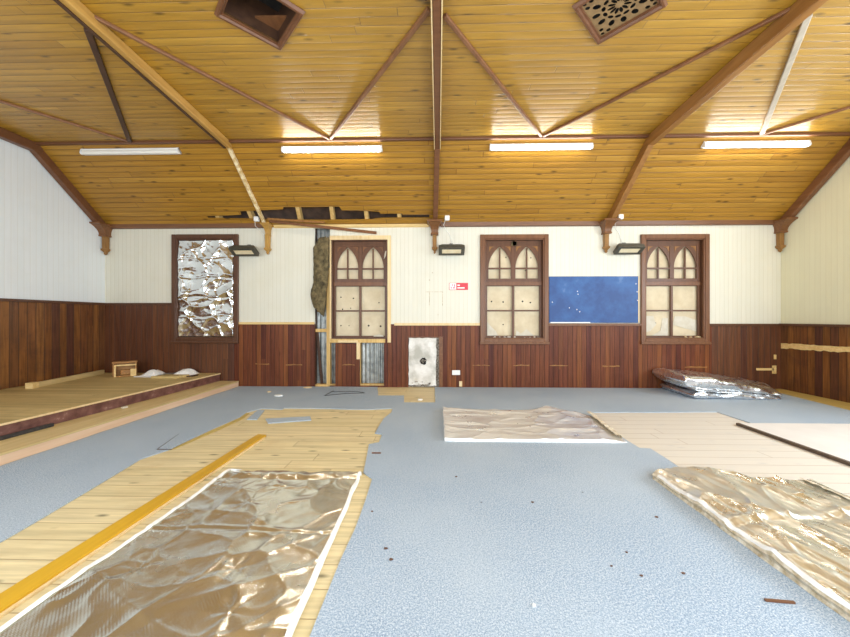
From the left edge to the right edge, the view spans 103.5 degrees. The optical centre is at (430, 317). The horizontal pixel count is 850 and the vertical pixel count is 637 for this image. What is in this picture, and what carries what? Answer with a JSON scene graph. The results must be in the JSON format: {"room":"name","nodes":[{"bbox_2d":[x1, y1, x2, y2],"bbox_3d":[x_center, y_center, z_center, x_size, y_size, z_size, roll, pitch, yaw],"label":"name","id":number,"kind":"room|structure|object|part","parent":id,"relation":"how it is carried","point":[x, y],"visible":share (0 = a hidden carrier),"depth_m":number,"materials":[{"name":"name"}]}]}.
{"room":"community hall","nodes":[
{"label":"community hall","id":0,"kind":"room"},
{"bbox_2d":[0,139,104,389],"bbox_3d":[-6.047,-0.715,2.944,0.055,3.910,6.450,0,0,1],"label":"wall","id":1,"kind":"structure","parent":0,"point":[50,249],"depth_m":5.17,"materials":[{"name":"white paint"}]},
{"bbox_2d":[0,298,105,304],"bbox_3d":[-6.012,-0.255,2.928,0.045,0.040,6.420,0,0,1],"label":"rail","id":2,"kind":"object","parent":1,"relation":"attached to","point":[1,299],"visible":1,"depth_m":5.21,"materials":[{"name":"brown wood"}]},
{"bbox_2d":[0,0,849,141],"bbox_3d":[0.014,-2.630,2.790,12.100,0.020,4.180,0,0,1],"label":"ceiling","id":3,"kind":"structure","parent":0,"point":[542,52],"depth_m":3.55,"materials":[{"name":"brown wood"}]},
{"bbox_2d":[0,127,104,222],"bbox_3d":[-5.963,-2.111,3.459,0.100,1.024,5.244,0,0,1],"label":"roof beam","id":4,"kind":"structure","parent":3,"relation":"attached to","point":[37,151],"depth_m":5.23,"materials":[{"name":"brown wood"}]},
{"bbox_3d":[-5.916,-2.111,5.507,0.094,1.024,1.147,0,0,1],"label":"sloping leg","id":5,"kind":"part","parent":4,"relation":"part of","materials":[{"name":"brown wood"}]},
{"bbox_2d":[0,100,126,141],"bbox_3d":[-5.180,-2.603,4.009,0.030,0.034,2.356,0,0,38],"label":"batten","id":6,"kind":"object","parent":3,"relation":"attached to","point":[1,101],"visible":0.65,"depth_m":4.40,"materials":[{"name":"brown wood"}]},
{"bbox_2d":[83,27,131,142],"bbox_3d":[-3.760,-2.603,3.977,0.055,0.034,2.332,0,0,-35],"label":"batten","id":7,"kind":"object","parent":3,"relation":"attached to","point":[91,39],"visible":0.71,"depth_m":3.65,"materials":[{"name":"brown wood"}]},
{"bbox_2d":[53,0,265,221],"bbox_3d":[-2.950,-2.134,3.389,0.144,0.979,5.250,0,0,-1],"label":"roof beam","id":8,"kind":"structure","parent":3,"relation":"attached to","point":[76,9],"depth_m":3.46,"materials":[{"name":"brown wood"}]},
{"bbox_3d":[-2.979,-2.134,5.460,0.050,0.979,1.108,0,0,3],"label":"sloping leg","id":9,"kind":"part","parent":8,"relation":"part of","materials":[{"name":"beige wood"}]},
{"bbox_2d":[94,14,328,139],"bbox_3d":[-2.218,-2.603,3.842,0.036,0.034,2.536,0,0,36],"label":"batten","id":10,"kind":"object","parent":3,"relation":"attached to","point":[100,20],"visible":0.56,"depth_m":3.51,"materials":[{"name":"brown wood"}]},
{"bbox_2d":[214,0,304,50],"bbox_3d":[-1.459,-2.763,2.905,0.620,0.355,0.620,0,0,-44],"label":"ceiling vent","id":11,"kind":"object","parent":3,"relation":"in","point":[277,19],"visible":1,"depth_m":3.05,"materials":[{"name":"brown wood"}]},
{"bbox_2d":[329,6,430,139],"bbox_3d":[-0.730,-2.603,3.843,0.045,0.034,2.499,0,0,-35],"label":"batten","id":12,"kind":"object","parent":3,"relation":"attached to","point":[427,10],"visible":1,"depth_m":3.43,"materials":[{"name":"brown wood"}]},
{"bbox_2d":[431,0,442,218],"bbox_3d":[0.050,-2.111,3.322,0.126,1.025,5.245,0,0,1],"label":"roof beam","id":13,"kind":"structure","parent":3,"relation":"attached to","point":[436,5],"depth_m":3.48,"materials":[{"name":"brown wood"}]},
{"bbox_3d":[0.092,-2.111,5.370,0.082,1.025,1.149,0,0,-1],"label":"sloping leg","id":14,"kind":"part","parent":13,"relation":"part of","materials":[{"name":"brown wood"}]},
{"bbox_2d":[443,13,542,136],"bbox_3d":[0.855,-2.603,3.837,0.042,0.034,2.415,0,0,37],"label":"batten","id":15,"kind":"object","parent":3,"relation":"attached to","point":[446,17],"visible":0.94,"depth_m":3.47,"materials":[{"name":"brown wood"}]},
{"bbox_2d":[572,0,667,44],"bbox_3d":[1.579,-2.737,2.795,0.562,0.305,0.561,0,0,-44],"label":"ceiling vent","id":16,"kind":"object","parent":3,"relation":"in","point":[603,19],"visible":1,"depth_m":2.91,"materials":[{"name":"brown wood"}]},
{"bbox_2d":[582,0,657,35],"bbox_3d":[1.579,-2.619,2.795,0.464,0.004,0.464,0,0,-44],"label":"grille","id":17,"kind":"object","parent":16,"relation":"attached to","point":[588,14],"depth_m":2.88,"materials":[{"name":"brown wood"}]},
{"bbox_2d":[543,7,789,136],"bbox_3d":[2.347,-2.603,3.777,0.038,0.034,2.512,0,0,-36],"label":"batten","id":18,"kind":"object","parent":3,"relation":"attached to","point":[783,12],"visible":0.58,"depth_m":3.44,"materials":[{"name":"brown wood"}]},
{"bbox_2d":[607,0,827,217],"bbox_3d":[3.075,-2.107,3.253,0.190,1.034,5.246,0,0,1],"label":"roof beam","id":19,"kind":"structure","parent":3,"relation":"attached to","point":[800,10],"depth_m":3.49,"materials":[{"name":"brown wood"}]},
{"bbox_3d":[3.132,-2.107,5.297,0.095,1.034,1.159,0,0,-3],"label":"sloping leg","id":20,"kind":"part","parent":19,"relation":"part of","materials":[{"name":"brown wood"}]},
{"bbox_2d":[760,14,812,134],"bbox_3d":[3.963,-2.603,3.801,0.055,0.034,2.338,0,0,38],"label":"batten","id":21,"kind":"object","parent":3,"relation":"attached to","point":[804,25],"visible":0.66,"depth_m":3.49,"materials":[{"name":"white wood"}]},
{"bbox_2d":[765,106,849,133],"bbox_3d":[5.331,-2.603,3.945,0.030,0.034,1.995,0,0,-39],"label":"batten","id":22,"kind":"object","parent":3,"relation":"attached to","point":[847,107],"visible":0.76,"depth_m":4.39,"materials":[{"name":"brown wood"}]},
{"bbox_2d":[780,138,849,218],"bbox_3d":[6.014,-2.111,3.186,0.100,1.024,5.244,0,0,1],"label":"roof beam","id":23,"kind":"structure","parent":3,"relation":"attached to","point":[843,154],"depth_m":5.18,"materials":[{"name":"brown wood"}]},
{"bbox_2d":[0,386,849,636],"bbox_3d":[0.015,1.262,2.870,12.100,0.056,6.580,0,0,1],"label":"floor","id":24,"kind":"structure","parent":0,"point":[333,439],"depth_m":2.89,"materials":[{"name":"beige wood"}]},
{"bbox_2d":[0,373,220,435],"bbox_3d":[-4.937,1.117,2.896,2.156,0.245,6.365,0,0,1],"label":"platform","id":25,"kind":"object","parent":24,"relation":"on","point":[21,408],"visible":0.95,"depth_m":4.30,"materials":[{"name":"brown wood"}]},
{"bbox_2d":[25,370,103,388],"bbox_3d":[-5.745,0.955,5.348,0.090,0.080,1.291,0,0,-9],"label":"batten","id":26,"kind":"object","parent":25,"relation":"on","point":[30,385],"visible":1,"depth_m":5.16,"materials":[{"name":"brown wood"}]},
{"bbox_2d":[112,360,137,376],"bbox_3d":[-5.226,0.867,5.735,0.320,0.254,0.155,0,0,-37],"label":"wooden box","id":27,"kind":"object","parent":25,"relation":"on","point":[120,368],"visible":1,"depth_m":5.72,"materials":[{"name":"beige wood"}]},
{"bbox_2d":[140,369,164,375],"bbox_3d":[-4.867,0.946,5.872,0.260,0.096,0.280,0,0,1],"label":"scrap","id":28,"kind":"object","parent":25,"relation":"on","point":[153,372],"visible":0.94,"depth_m":5.80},
{"bbox_2d":[151,374,188,377],"bbox_3d":[-4.353,0.977,5.611,0.490,0.034,0.197,0,0,-1],"label":"board offcut","id":29,"kind":"object","parent":25,"relation":"on","point":[166,375],"visible":0.93,"depth_m":5.58,"materials":[{"name":"beige wood"}]},
{"bbox_2d":[175,368,198,374],"bbox_3d":[-4.317,0.941,5.895,0.340,0.106,0.270,0,0,1],"label":"scrap","id":30,"kind":"object","parent":25,"relation":"on","point":[189,371],"visible":0.8,"depth_m":5.84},
{"bbox_2d":[0,381,238,465],"bbox_3d":[-3.901,1.169,2.872,0.614,0.141,6.378,0,0,2],"label":"step","id":31,"kind":"structure","parent":24,"relation":"on","point":[12,449],"depth_m":3.61,"materials":[{"name":"brown wood"}]},
{"bbox_3d":[-4.028,1.117,2.552,0.035,0.035,1.924,0,0,4],"label":"rubber strip","id":32,"kind":"part","parent":31,"relation":"part of","materials":[{"name":"black rubber"}]},
{"bbox_2d":[0,434,265,618],"bbox_3d":[-1.809,1.227,2.251,0.137,0.024,2.520,0,0,2],"label":"plank","id":33,"kind":"object","parent":24,"relation":"on","point":[25,589],"visible":1,"depth_m":1.84,"materials":[{"name":"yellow wood"}]},
{"bbox_2d":[0,469,361,636],"bbox_3d":[-1.105,1.208,1.762,1.180,0.061,1.811,0,0,1],"label":"plastic sheet","id":34,"kind":"object","parent":24,"relation":"on","point":[244,555],"visible":1,"depth_m":1.60,"materials":[{"name":"silver metal"}]},
{"bbox_2d":[247,410,264,419],"bbox_3d":[-2.224,1.234,4.272,0.120,0.009,0.452,0,0,-15],"label":"carpet offcut","id":35,"kind":"object","parent":24,"relation":"on","point":[257,414],"visible":1,"depth_m":4.23,"materials":[{"name":"carpet"}]},
{"bbox_2d":[266,416,310,423],"bbox_3d":[-1.725,1.234,4.056,0.558,0.009,0.192,0,0,-11],"label":"carpet offcut","id":36,"kind":"object","parent":24,"relation":"on","point":[306,418],"visible":1,"depth_m":4.06,"materials":[{"name":"carpet"}]},
{"bbox_2d":[0,386,849,636],"bbox_3d":[1.038,1.235,2.752,9.350,0.008,6.402,0,0,1],"label":"carpet","id":37,"kind":"object","parent":24,"relation":"on","point":[471,552],"visible":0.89,"depth_m":2.00,"materials":[{"name":"carpet"}]},
{"bbox_2d":[157,434,195,449],"bbox_3d":[-2.539,1.228,3.329,0.207,0.006,0.424,0,0,-5],"label":"flap","id":38,"kind":"object","parent":37,"relation":"on","point":[178,439],"visible":1,"depth_m":3.32,"materials":[{"name":"carpet"}]},
{"bbox_2d":[324,390,363,395],"bbox_3d":[-1.371,1.224,5.456,0.596,0.009,0.354,0,0,1],"label":"cable","id":39,"kind":"object","parent":37,"relation":"on","point":[333,390],"visible":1,"depth_m":5.56,"materials":[{"name":"black rubber"}]},
{"bbox_2d":[443,406,626,442],"bbox_3d":[1.092,1.197,3.904,1.888,0.066,1.185,0,0,1],"label":"plastic sheet","id":40,"kind":"object","parent":37,"relation":"on","point":[545,423],"visible":1,"depth_m":3.69,"materials":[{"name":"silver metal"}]},
{"bbox_2d":[652,368,782,399],"bbox_3d":[4.849,1.038,5.440,1.983,0.383,0.815,0,0,1],"label":"foil","id":41,"kind":"object","parent":37,"relation":"on","point":[693,384],"visible":1,"depth_m":5.10,"materials":[{"name":"silver metal"}]},
{"bbox_2d":[652,466,849,621],"bbox_3d":[2.236,1.177,1.697,1.132,0.106,1.873,0,0,1],"label":"plastic sheet","id":42,"kind":"object","parent":37,"relation":"on","point":[800,528],"visible":1,"depth_m":1.94,"materials":[{"name":"silver metal"}]},
{"bbox_2d":[764,598,795,603],"bbox_3d":[1.511,1.225,1.449,0.115,0.008,0.010,0,0,6],"label":"splinter","id":43,"kind":"object","parent":37,"relation":"on","point":[765,599],"visible":1,"depth_m":1.45,"materials":[{"name":"brown wood"}]},
{"bbox_2d":[736,423,849,465],"bbox_3d":[4.490,1.223,2.573,1.980,0.026,2.550,0,0,1],"label":"sheet","id":44,"kind":"object","parent":24,"relation":"on","point":[831,441],"visible":1,"depth_m":3.46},
{"bbox_2d":[105,225,780,388],"bbox_3d":[0.088,-0.275,6.066,12.100,3.070,0.189,0,0,1],"label":"wall","id":45,"kind":"structure","parent":0,"point":[745,261],"depth_m":6.00,"materials":[{"name":"wood"}]},
{"bbox_2d":[89,222,112,254],"bbox_3d":[-5.905,-1.413,5.996,0.256,0.545,0.280,0,0,1],"label":"corbel bracket","id":46,"kind":"object","parent":45,"relation":"attached to","point":[104,230],"visible":0.98,"depth_m":6.04,"materials":[{"name":"brown wood"}]},
{"bbox_2d":[101,237,109,254],"bbox_3d":[-5.903,-1.308,6.087,0.096,0.335,0.088,0,0,1],"label":"pendant","id":47,"kind":"object","parent":46,"relation":"attached to","point":[105,240],"depth_m":6.07,"materials":[{"name":"brown wood"}]},
{"bbox_2d":[110,223,262,228],"bbox_3d":[-4.443,-1.667,6.068,2.840,0.085,0.070,0,0,1],"label":"crown molding","id":48,"kind":"structure","parent":45,"relation":"attached to","point":[215,225],"depth_m":6.05,"materials":[{"name":"wood"}]},
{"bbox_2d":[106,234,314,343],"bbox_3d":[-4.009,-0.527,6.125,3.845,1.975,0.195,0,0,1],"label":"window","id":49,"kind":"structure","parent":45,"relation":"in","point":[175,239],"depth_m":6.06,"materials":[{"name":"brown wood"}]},
{"bbox_3d":[-4.083,0.439,6.047,1.240,0.042,0.035,0,0,1],"label":"sill","id":50,"kind":"part","parent":49,"relation":"part of","materials":[{"name":"brown wood"}]},
{"bbox_2d":[177,240,232,336],"bbox_3d":[-4.082,-0.538,6.088,1.016,1.750,0.066,0,0,1],"label":"sheet","id":51,"kind":"object","parent":49,"relation":"attached to","point":[205,267],"visible":0.97,"depth_m":6.08,"materials":[{"name":"silver metal"}]},
{"bbox_2d":[228,244,258,255],"bbox_3d":[-3.285,-1.217,5.944,0.450,0.226,0.265,0,0,1],"label":"wall lamp","id":52,"kind":"object","parent":45,"relation":"attached to","point":[236,250],"visible":1,"depth_m":5.87,"materials":[{"name":"brown metal"}]},
{"bbox_2d":[254,216,264,238],"bbox_3d":[-3.061,-1.556,5.979,0.125,0.463,0.208,0,0,19],"label":"sensor box","id":53,"kind":"object","parent":45,"relation":"attached to","point":[256,218],"visible":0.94,"depth_m":5.88,"materials":[{"name":"white plastic"}]},
{"bbox_2d":[260,222,272,254],"bbox_3d":[-2.924,-1.413,5.984,0.159,0.545,0.168,0,0,1],"label":"corbel bracket","id":54,"kind":"object","parent":45,"relation":"attached to","point":[267,226],"visible":1,"depth_m":5.99,"materials":[{"name":"wood"}]},
{"bbox_2d":[264,235,271,254],"bbox_3d":[-2.924,-1.308,6.019,0.096,0.335,0.088,0,0,1],"label":"pendant","id":55,"kind":"object","parent":54,"relation":"attached to","point":[267,248],"depth_m":5.99,"materials":[{"name":"brown wood"}]},
{"bbox_2d":[311,236,328,316],"bbox_3d":[-1.979,-0.744,5.978,0.340,1.444,0.111,0,0,1],"label":"scrap","id":56,"kind":"object","parent":45,"relation":"attached to","point":[321,248],"visible":1,"depth_m":5.96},
{"bbox_3d":[-1.903,1.222,6.125,0.365,0.035,0.100,0,0,1],"label":"sole plate","id":57,"kind":"part","parent":45,"relation":"part of","materials":[{"name":"beige wood"}]},
{"bbox_2d":[274,224,428,227],"bbox_3d":[-1.428,-1.650,6.014,2.790,0.050,0.040,0,0,1],"label":"crown molding","id":58,"kind":"structure","parent":45,"relation":"attached to","point":[333,225],"depth_m":6.00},
{"bbox_2d":[330,235,390,342],"bbox_3d":[-1.259,-0.520,6.083,1.105,1.920,0.155,0,0,1],"label":"window","id":59,"kind":"structure","parent":45,"relation":"in","point":[360,266],"depth_m":6.10,"materials":[{"name":"brown paint"}]},
{"bbox_3d":[-1.274,-0.616,6.075,0.975,0.065,0.012,0,0,1],"label":"meeting rail","id":60,"kind":"part","parent":59,"relation":"part of","materials":[{"name":"brown wood"}]},
{"bbox_3d":[-1.274,-1.015,6.098,0.975,0.750,0.035,0,0,1],"label":"sash","id":61,"kind":"part","parent":59,"relation":"part of","materials":[{"name":"brown paint"}]},
{"bbox_3d":[-1.274,-0.142,6.098,0.975,0.995,0.035,0,0,1],"label":"sash","id":62,"kind":"part","parent":59,"relation":"part of","materials":[{"name":"brown paint"}]},
{"bbox_3d":[-1.046,1.218,6.105,0.440,0.045,0.100,0,0,1],"label":"sole plate","id":63,"kind":"part","parent":45,"relation":"part of","materials":[{"name":"beige wood"}]},
{"bbox_2d":[408,337,442,386],"bbox_3d":[-0.091,0.781,5.971,0.625,0.893,0.035,0,0,1],"label":"panel","id":64,"kind":"object","parent":45,"relation":"attached to","point":[422,350],"visible":1,"depth_m":5.97,"materials":[{"name":"grey paint"}]},
{"bbox_2d":[427,219,441,253],"bbox_3d":[0.074,-1.413,5.860,0.256,0.545,0.280,0,0,1],"label":"corbel bracket","id":65,"kind":"object","parent":45,"relation":"attached to","point":[434,224],"visible":1,"depth_m":5.88,"materials":[{"name":"brown wood"}]},
{"bbox_2d":[432,235,436,253],"bbox_3d":[0.076,-1.308,5.951,0.096,0.335,0.088,0,0,1],"label":"pendant","id":66,"kind":"object","parent":65,"relation":"attached to","point":[434,248],"depth_m":5.92,"materials":[{"name":"brown wood"}]},
{"bbox_2d":[444,215,451,242],"bbox_3d":[0.308,-1.556,5.907,0.158,0.463,0.166,0,0,1],"label":"sensor box","id":67,"kind":"object","parent":45,"relation":"attached to","point":[447,217],"visible":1,"depth_m":5.83,"materials":[{"name":"white plastic"}]},
{"bbox_2d":[439,243,464,254],"bbox_3d":[0.369,-1.217,5.861,0.450,0.226,0.265,0,0,1],"label":"wall lamp","id":68,"kind":"object","parent":45,"relation":"attached to","point":[444,249],"visible":1,"depth_m":5.79,"materials":[{"name":"brown metal"}]},
{"bbox_2d":[452,370,459,374],"bbox_3d":[0.458,0.973,5.967,0.143,0.085,0.020,0,0,1],"label":"wall socket","id":69,"kind":"object","parent":45,"relation":"attached to","point":[454,372],"visible":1,"depth_m":5.96,"materials":[{"name":"white plastic"}]},
{"bbox_2d":[449,283,467,289],"bbox_3d":[0.504,-0.564,5.983,0.335,0.124,0.015,0,0,1],"label":"safety sign","id":70,"kind":"object","parent":45,"relation":"attached to","point":[452,286],"visible":1,"depth_m":5.98,"materials":[{"name":"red plastic"}]},
{"bbox_3d":[0.402,-0.564,5.981,0.119,0.112,0.003,0,0,1],"label":"white panel","id":71,"kind":"part","parent":70,"relation":"part of","materials":[{"name":"plastic"}]},
{"bbox_2d":[394,234,549,343],"bbox_3d":[0.727,-0.509,6.018,2.750,1.946,0.195,0,0,1],"label":"window","id":72,"kind":"structure","parent":45,"relation":"in","point":[514,268],"depth_m":6.02,"materials":[{"name":"brown paint"}]},
{"bbox_3d":[1.490,-1.014,6.035,1.015,0.746,0.035,0,0,1],"label":"sash","id":73,"kind":"part","parent":72,"relation":"part of","materials":[{"name":"brown paint"}]},
{"bbox_3d":[1.490,-0.617,6.012,1.015,0.064,0.012,0,0,1],"label":"meeting rail","id":74,"kind":"part","parent":72,"relation":"part of","materials":[{"name":"brown wood"}]},
{"bbox_3d":[1.490,-0.146,6.035,1.015,0.990,0.035,0,0,1],"label":"sash","id":75,"kind":"part","parent":72,"relation":"part of","materials":[{"name":"brown paint"}]},
{"bbox_3d":[1.488,0.443,5.920,1.225,0.042,0.035,0,0,1],"label":"sill","id":76,"kind":"part","parent":72,"relation":"part of","materials":[{"name":"brown wood"}]},
{"bbox_2d":[441,221,599,226],"bbox_3d":[1.586,-1.667,5.930,2.800,0.085,0.070,0,0,1],"label":"crown molding","id":77,"kind":"structure","parent":45,"relation":"attached to","point":[521,223],"depth_m":5.91,"materials":[{"name":"wood"}]},
{"bbox_2d":[549,276,638,322],"bbox_3d":[2.884,-0.323,5.916,1.567,0.825,0.036,0,0,1],"label":"board","id":78,"kind":"object","parent":45,"relation":"attached to","point":[572,299],"visible":1,"depth_m":5.91,"materials":[{"name":"blue fabric"}]},
{"bbox_2d":[599,218,620,252],"bbox_3d":[3.083,-1.413,5.791,0.256,0.545,0.280,0,0,1],"label":"corbel bracket","id":79,"kind":"object","parent":45,"relation":"attached to","point":[606,225],"visible":0.99,"depth_m":5.82,"materials":[{"name":"brown wood"}]},
{"bbox_2d":[602,234,609,252],"bbox_3d":[3.085,-1.308,5.882,0.096,0.335,0.088,0,0,1],"label":"pendant","id":80,"kind":"object","parent":79,"relation":"attached to","point":[606,246],"depth_m":5.85,"materials":[{"name":"brown wood"}]},
{"bbox_2d":[615,214,623,242],"bbox_3d":[3.299,-1.556,5.839,0.158,0.463,0.166,0,0,1],"label":"sensor box","id":81,"kind":"object","parent":45,"relation":"attached to","point":[621,216],"visible":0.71,"depth_m":5.76,"materials":[{"name":"white plastic"}]},
{"bbox_2d":[613,243,645,254],"bbox_3d":[3.413,-1.217,5.791,0.450,0.226,0.265,0,0,1],"label":"wall lamp","id":82,"kind":"object","parent":45,"relation":"attached to","point":[621,248],"visible":1,"depth_m":5.72,"materials":[{"name":"brown metal"}]},
{"bbox_2d":[549,234,779,343],"bbox_3d":[4.099,-0.505,5.941,4.015,1.930,0.195,0,0,1],"label":"window","id":83,"kind":"structure","parent":45,"relation":"in","point":[674,268],"depth_m":5.96,"materials":[{"name":"brown paint"}]},
{"bbox_3d":[4.294,-1.005,5.971,0.989,0.740,0.035,0,0,1],"label":"sash","id":84,"kind":"part","parent":83,"relation":"part of","materials":[{"name":"brown paint"}]},
{"bbox_3d":[4.294,-0.145,5.971,0.989,0.980,0.035,0,0,1],"label":"sash","id":85,"kind":"part","parent":83,"relation":"part of","materials":[{"name":"brown paint"}]},
{"bbox_3d":[4.293,-0.612,5.948,0.989,0.064,0.012,0,0,1],"label":"meeting rail","id":86,"kind":"part","parent":83,"relation":"part of","materials":[{"name":"brown wood"}]},
{"bbox_3d":[4.291,0.439,5.856,1.199,0.042,0.035,0,0,1],"label":"sill","id":87,"kind":"part","parent":83,"relation":"part of","materials":[{"name":"brown wood"}]},
{"bbox_2d":[613,220,774,225],"bbox_3d":[4.615,-1.667,5.861,2.840,0.085,0.070,0,0,1],"label":"crown molding","id":88,"kind":"structure","parent":45,"relation":"attached to","point":[675,222],"depth_m":5.84,"materials":[{"name":"brown wood"}]},
{"bbox_2d":[773,217,797,251],"bbox_3d":[6.072,-1.413,5.723,0.256,0.545,0.280,0,0,1],"label":"corbel bracket","id":89,"kind":"object","parent":45,"relation":"attached to","point":[781,225],"visible":0.98,"depth_m":5.77,"materials":[{"name":"brown wood"}]},
{"bbox_2d":[775,233,785,251],"bbox_3d":[6.074,-1.308,5.814,0.096,0.335,0.088,0,0,1],"label":"pendant","id":90,"kind":"object","parent":89,"relation":"attached to","point":[780,245],"depth_m":5.79,"materials":[{"name":"brown wood"}]},
{"bbox_2d":[41,136,849,226],"bbox_3d":[0.076,-2.131,5.550,12.100,1.008,1.340,0,0,1],"label":"ceiling","id":91,"kind":"structure","parent":0,"point":[679,179],"depth_m":5.37,"materials":[{"name":"brown wood"}]},
{"bbox_2d":[79,147,181,154],"bbox_3d":[-4.531,-2.517,5.069,1.500,0.089,0.090,0,0,1],"label":"fluorescent light","id":92,"kind":"object","parent":91,"relation":"attached to","point":[94,151],"visible":1,"depth_m":5.04,"materials":[{"name":"white plastic"}]},
{"bbox_2d":[82,149,176,154],"bbox_3d":[-4.531,-2.505,5.058,1.440,0.059,0.061,0,0,1],"label":"diffuser","id":93,"kind":"object","parent":92,"relation":"attached to","point":[84,151],"depth_m":5.04,"materials":[{"name":"white plastic"}]},
{"bbox_2d":[267,218,324,222],"bbox_3d":[-2.366,-1.715,5.901,1.002,0.095,0.014,0,0,0],"label":"board","id":94,"kind":"object","parent":91,"relation":"attached to","point":[277,219],"visible":1,"depth_m":5.89,"materials":[{"name":"brown wood"}]},
{"bbox_2d":[269,220,376,233],"bbox_3d":[-1.906,-1.610,5.920,1.926,0.279,0.020,0,0,2],"label":"board","id":95,"kind":"object","parent":91,"relation":"hanging from","point":[270,221],"visible":0.87,"depth_m":5.91,"materials":[{"name":"brown wood"}]},
{"bbox_2d":[281,145,382,152],"bbox_3d":[-1.466,-2.517,5.000,1.500,0.089,0.090,0,0,1],"label":"fluorescent light","id":96,"kind":"object","parent":91,"relation":"attached to","point":[348,148],"visible":1,"depth_m":4.96,"materials":[{"name":"white plastic"}]},
{"bbox_2d":[283,147,379,151],"bbox_3d":[-1.467,-2.505,4.988,1.440,0.059,0.061,0,0,1],"label":"diffuser","id":97,"kind":"object","parent":96,"relation":"attached to","point":[285,149],"depth_m":4.97,"materials":[{"name":"white plastic"}]},
{"bbox_2d":[35,132,849,145],"bbox_3d":[0.061,-2.605,4.872,12.100,0.040,0.055,0,0,1],"label":"trim","id":98,"kind":"structure","parent":91,"relation":"attached to","point":[792,134],"depth_m":4.85,"materials":[{"name":"brown wood"}]},
{"bbox_2d":[489,142,593,150],"bbox_3d":[1.623,-2.517,4.929,1.500,0.089,0.090,0,0,1],"label":"fluorescent light","id":99,"kind":"object","parent":91,"relation":"attached to","point":[517,146],"visible":1,"depth_m":4.90,"materials":[{"name":"white plastic"}]},
{"bbox_2d":[492,144,590,149],"bbox_3d":[1.623,-2.505,4.917,1.440,0.059,0.061,0,0,1],"label":"diffuser","id":100,"kind":"object","parent":99,"relation":"attached to","point":[494,146],"depth_m":4.90,"materials":[{"name":"white plastic"}]},
{"bbox_2d":[700,140,811,147],"bbox_3d":[4.712,-2.517,4.859,1.500,0.089,0.090,0,0,1],"label":"fluorescent light","id":101,"kind":"object","parent":91,"relation":"attached to","point":[771,143],"visible":1,"depth_m":4.82,"materials":[{"name":"white plastic"}]},
{"bbox_2d":[706,142,808,147],"bbox_3d":[4.712,-2.505,4.847,1.440,0.059,0.061,0,0,1],"label":"diffuser","id":102,"kind":"object","parent":101,"relation":"attached to","point":[708,144],"depth_m":4.83,"materials":[{"name":"white plastic"}]},
{"bbox_2d":[781,157,849,402],"bbox_3d":[6.071,-0.715,2.667,0.062,3.910,6.450,0,0,1],"label":"wall","id":103,"kind":"structure","parent":0,"point":[815,258],"depth_m":5.26,"materials":[{"name":"white paint"}]},
{"bbox_2d":[779,323,849,326],"bbox_3d":[6.040,0.115,2.653,0.045,0.040,6.420,0,0,1],"label":"rail","id":104,"kind":"object","parent":103,"relation":"attached to","point":[781,324],"visible":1,"depth_m":5.23,"materials":[{"name":"brown wood"}]}
]}

